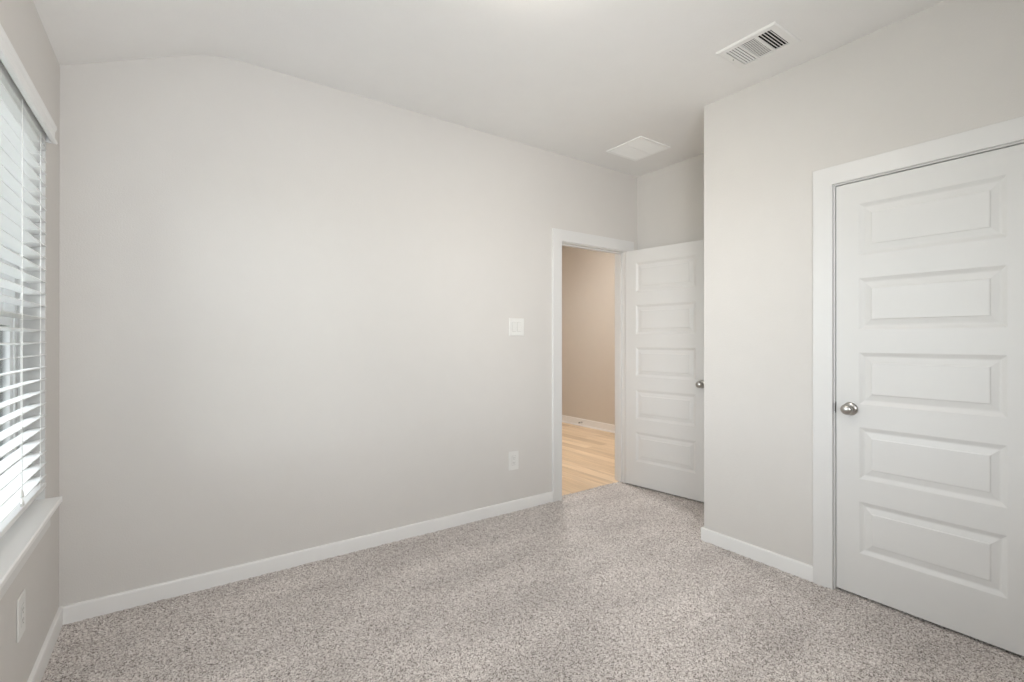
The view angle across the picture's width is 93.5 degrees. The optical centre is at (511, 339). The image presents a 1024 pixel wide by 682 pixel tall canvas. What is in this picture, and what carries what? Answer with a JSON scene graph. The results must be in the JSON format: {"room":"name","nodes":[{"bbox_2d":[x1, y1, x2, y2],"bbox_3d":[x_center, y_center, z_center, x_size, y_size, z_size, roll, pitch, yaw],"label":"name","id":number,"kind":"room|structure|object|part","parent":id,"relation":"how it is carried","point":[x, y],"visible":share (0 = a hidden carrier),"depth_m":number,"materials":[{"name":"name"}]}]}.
{"room":"empty bedroom","nodes":[
{"label":"empty bedroom","id":0,"kind":"room"},
{"bbox_2d":[0,0,59,681],"bbox_3d":[-0.967,0.080,0.516,0.160,2.606,3.865,0,0,-35],"label":"wall","id":1,"kind":"structure","parent":0,"point":[20,20],"depth_m":1.92,"materials":[{"name":"beige paint"}]},
{"bbox_2d":[16,589,25,642],"bbox_3d":[-1.624,0.912,1.594,0.008,0.138,0.088,0,0,-35],"label":"power outlet","id":2,"kind":"object","parent":1,"relation":"attached to","point":[21,601],"visible":1,"depth_m":1.58,"materials":[{"name":"white plastic"}]},
{"bbox_2d":[21,604,23,627],"bbox_3d":[-1.621,0.912,1.596,0.002,0.067,0.034,0,0,-35],"label":"receptacle","id":3,"kind":"object","parent":2,"relation":"attached to","point":[22,605],"depth_m":1.59,"materials":[{"name":"white plastic"}]},
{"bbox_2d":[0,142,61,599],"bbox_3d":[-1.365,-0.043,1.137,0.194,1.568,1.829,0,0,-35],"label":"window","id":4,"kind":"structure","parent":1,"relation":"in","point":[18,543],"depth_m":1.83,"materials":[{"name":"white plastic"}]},
{"bbox_3d":[-1.690,-0.420,1.465,0.026,0.737,0.837,0,0,-35],"label":"sash","id":5,"kind":"part","parent":4,"relation":"part of","materials":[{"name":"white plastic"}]},
{"bbox_3d":[-1.667,0.250,1.481,0.004,0.618,0.773,0,0,-35],"label":"pane","id":6,"kind":"part","parent":4,"relation":"part of","materials":[{"name":"clear glass"}]},
{"bbox_3d":[-1.667,0.250,1.481,0.025,0.682,0.837,0,0,-35],"label":"sash","id":7,"kind":"part","parent":4,"relation":"part of","materials":[{"name":"white plastic"}]},
{"bbox_3d":[-1.416,-0.099,1.099,0.067,1.455,1.826,0,0,-35],"label":"frame","id":8,"kind":"part","parent":4,"relation":"part of","materials":[{"name":"white plastic"}]},
{"bbox_2d":[0,24,57,538],"bbox_3d":[-1.331,-0.135,1.161,0.084,1.434,1.824,0,0,-35],"label":"window blind","id":9,"kind":"object","parent":4,"relation":"attached to","point":[26,122],"visible":1,"depth_m":1.61,"materials":[{"name":"white plastic"}]},
{"bbox_3d":[-1.595,-0.132,1.568,0.002,1.302,0.009,0,0,-45],"label":"lift cord","id":10,"kind":"part","parent":9,"relation":"part of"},
{"bbox_3d":[-1.343,0.570,1.151,0.050,0.019,1.812,0,0,-35],"label":"rail","id":11,"kind":"part","parent":9,"relation":"part of","materials":[{"name":"white plastic"}]},
{"bbox_3d":[-1.798,-0.100,1.799,0.054,1.366,0.016,0,0,-35],"label":"ladder cord","id":12,"kind":"part","parent":9,"relation":"part of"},
{"bbox_3d":[-1.337,0.639,1.155,0.128,0.022,1.829,0,0,-35],"label":"sill","id":13,"kind":"part","parent":4,"relation":"part of","materials":[{"name":"white paint"}]},
{"bbox_2d":[27,608,62,681],"bbox_3d":[-0.925,1.228,0.606,0.014,0.086,3.736,0,0,-35],"label":"baseboard","id":14,"kind":"structure","parent":1,"relation":"attached to","point":[36,675],"depth_m":1.89,"materials":[{"name":"white paint"}]},
{"bbox_2d":[59,55,636,606],"bbox_3d":[-0.490,-0.106,3.285,4.128,2.983,0.115,0,0,-35],"label":"wall","id":15,"kind":"structure","parent":0,"point":[287,303],"depth_m":2.67,"materials":[{"name":"beige paint"}]},
{"bbox_2d":[59,491,552,624],"bbox_3d":[-0.435,1.231,3.244,3.853,0.086,0.014,0,0,-35],"label":"baseboard","id":16,"kind":"structure","parent":15,"relation":"attached to","point":[79,611],"depth_m":2.63,"materials":[{"name":"white paint"}]},
{"bbox_2d":[509,450,518,470],"bbox_3d":[0.013,0.892,3.563,0.088,0.138,0.008,0,0,-35],"label":"power outlet","id":17,"kind":"object","parent":15,"relation":"attached to","point":[513,455],"visible":1,"depth_m":3.56,"materials":[{"name":"white plastic"}]},
{"bbox_2d":[512,456,515,464],"bbox_3d":[0.015,0.892,3.561,0.034,0.067,0.002,0,0,-35],"label":"receptacle","id":18,"kind":"object","parent":17,"relation":"attached to","point":[513,457],"depth_m":3.56,"materials":[{"name":"white plastic"}]},
{"bbox_2d":[509,318,523,335],"bbox_3d":[0.036,-0.096,3.578,0.134,0.131,0.012,0,0,-35],"label":"light switch","id":19,"kind":"object","parent":15,"relation":"attached to","point":[516,325],"visible":1,"depth_m":3.58,"materials":[{"name":"white plastic"}]},
{"bbox_2d":[552,228,633,501],"bbox_3d":[0.665,0.199,4.099,0.943,2.152,0.147,0,0,-35],"label":"door frame","id":20,"kind":"structure","parent":15,"relation":"attached to","point":[560,237],"depth_m":3.96,"materials":[{"name":"white paint"}]},
{"bbox_3d":[0.666,0.247,4.098,0.745,2.051,0.033,0,0,-35],"label":"door stop moulding","id":21,"kind":"part","parent":20,"relation":"part of","materials":[{"name":"white paint"}]},
{"bbox_2d":[33,0,944,176],"bbox_3d":[0.655,-1.375,1.660,4.128,0.447,3.865,0,0,-35],"label":"ceiling","id":22,"kind":"structure","parent":0,"point":[582,80],"depth_m":2.42,"materials":[{"name":"paint"}]},
{"bbox_2d":[606,136,670,160],"bbox_3d":[0.974,-1.472,3.722,0.344,0.008,0.344,0,0,-35],"label":"ceiling vent","id":23,"kind":"object","parent":22,"relation":"in","point":[641,147],"visible":1,"depth_m":3.70,"materials":[{"name":"white metal"}]},
{"bbox_2d":[716,21,800,68],"bbox_3d":[1.237,-1.470,2.426,0.250,0.016,0.298,0,0,-35],"label":"ceiling vent","id":24,"kind":"object","parent":22,"relation":"in","point":[773,38],"visible":1,"depth_m":2.41,"materials":[{"name":"white metal"}]},
{"bbox_2d":[41,422,1023,681],"bbox_3d":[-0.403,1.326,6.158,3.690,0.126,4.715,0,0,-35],"label":"floor","id":25,"kind":"structure","parent":0,"point":[614,583],"depth_m":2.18,"materials":[{"name":"carpet"}]},
{"bbox_2d":[562,246,614,424],"bbox_3d":[1.058,-0.041,7.189,0.115,2.863,4.485,0,0,-35],"label":"wall","id":26,"kind":"structure","parent":0,"point":[588,276],"depth_m":7.01,"materials":[{"name":"beige paint"}]},
{"bbox_2d":[562,415,614,432],"bbox_3d":[0.999,1.222,7.145,0.031,0.113,4.485,0,0,-35],"label":"baseboard","id":27,"kind":"structure","parent":26,"relation":"attached to","point":[606,427],"depth_m":6.97,"materials":[{"name":"white paint"}]},
{"bbox_2d":[625,240,703,501],"bbox_3d":[1.261,0.240,3.969,0.145,2.030,0.746,0,0,-43],"label":"door","id":28,"kind":"structure","parent":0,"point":[664,285],"depth_m":3.96,"materials":[{"name":"white paint"}]},
{"bbox_3d":[1.446,0.343,3.707,0.056,0.053,0.053,0,0,-43],"label":"knob","id":29,"kind":"part","parent":28,"relation":"part of","materials":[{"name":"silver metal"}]},
{"bbox_2d":[637,154,703,249],"bbox_3d":[2.263,-0.046,2.860,0.115,2.863,3.750,0,0,-35],"label":"wall","id":30,"kind":"structure","parent":0,"point":[670,199],"depth_m":4.06,"materials":[{"name":"beige paint"}]},
{"bbox_2d":[704,0,1023,565],"bbox_3d":[2.255,-0.047,2.171,0.691,2.863,2.631,0,0,-35],"label":"wall","id":31,"kind":"structure","parent":0,"point":[948,67],"depth_m":2.63,"materials":[{"name":"beige paint"}]},
{"bbox_2d":[701,527,812,581],"bbox_3d":[2.240,1.230,2.167,0.691,0.086,2.645,0,0,-35],"label":"baseboard","id":32,"kind":"structure","parent":31,"relation":"attached to","point":[802,570],"depth_m":2.74,"materials":[{"name":"white paint"}]},
{"bbox_2d":[813,116,1023,589],"bbox_3d":[1.888,0.196,2.178,0.131,2.153,0.917,0,0,-35],"label":"door frame","id":33,"kind":"structure","parent":31,"relation":"attached to","point":[1008,133],"depth_m":2.45,"materials":[{"name":"white paint"}]},
{"bbox_2d":[836,144,1023,655],"bbox_3d":[1.868,0.238,2.160,0.159,2.030,0.719,0,0,-35],"label":"door","id":34,"kind":"structure","parent":31,"relation":"in","point":[930,259],"depth_m":2.13,"materials":[{"name":"white paint"}]},
{"bbox_3d":[1.654,0.342,2.374,0.056,0.053,0.053,0,0,-35],"label":"knob","id":35,"kind":"part","parent":34,"relation":"part of","materials":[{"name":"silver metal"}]}
]}

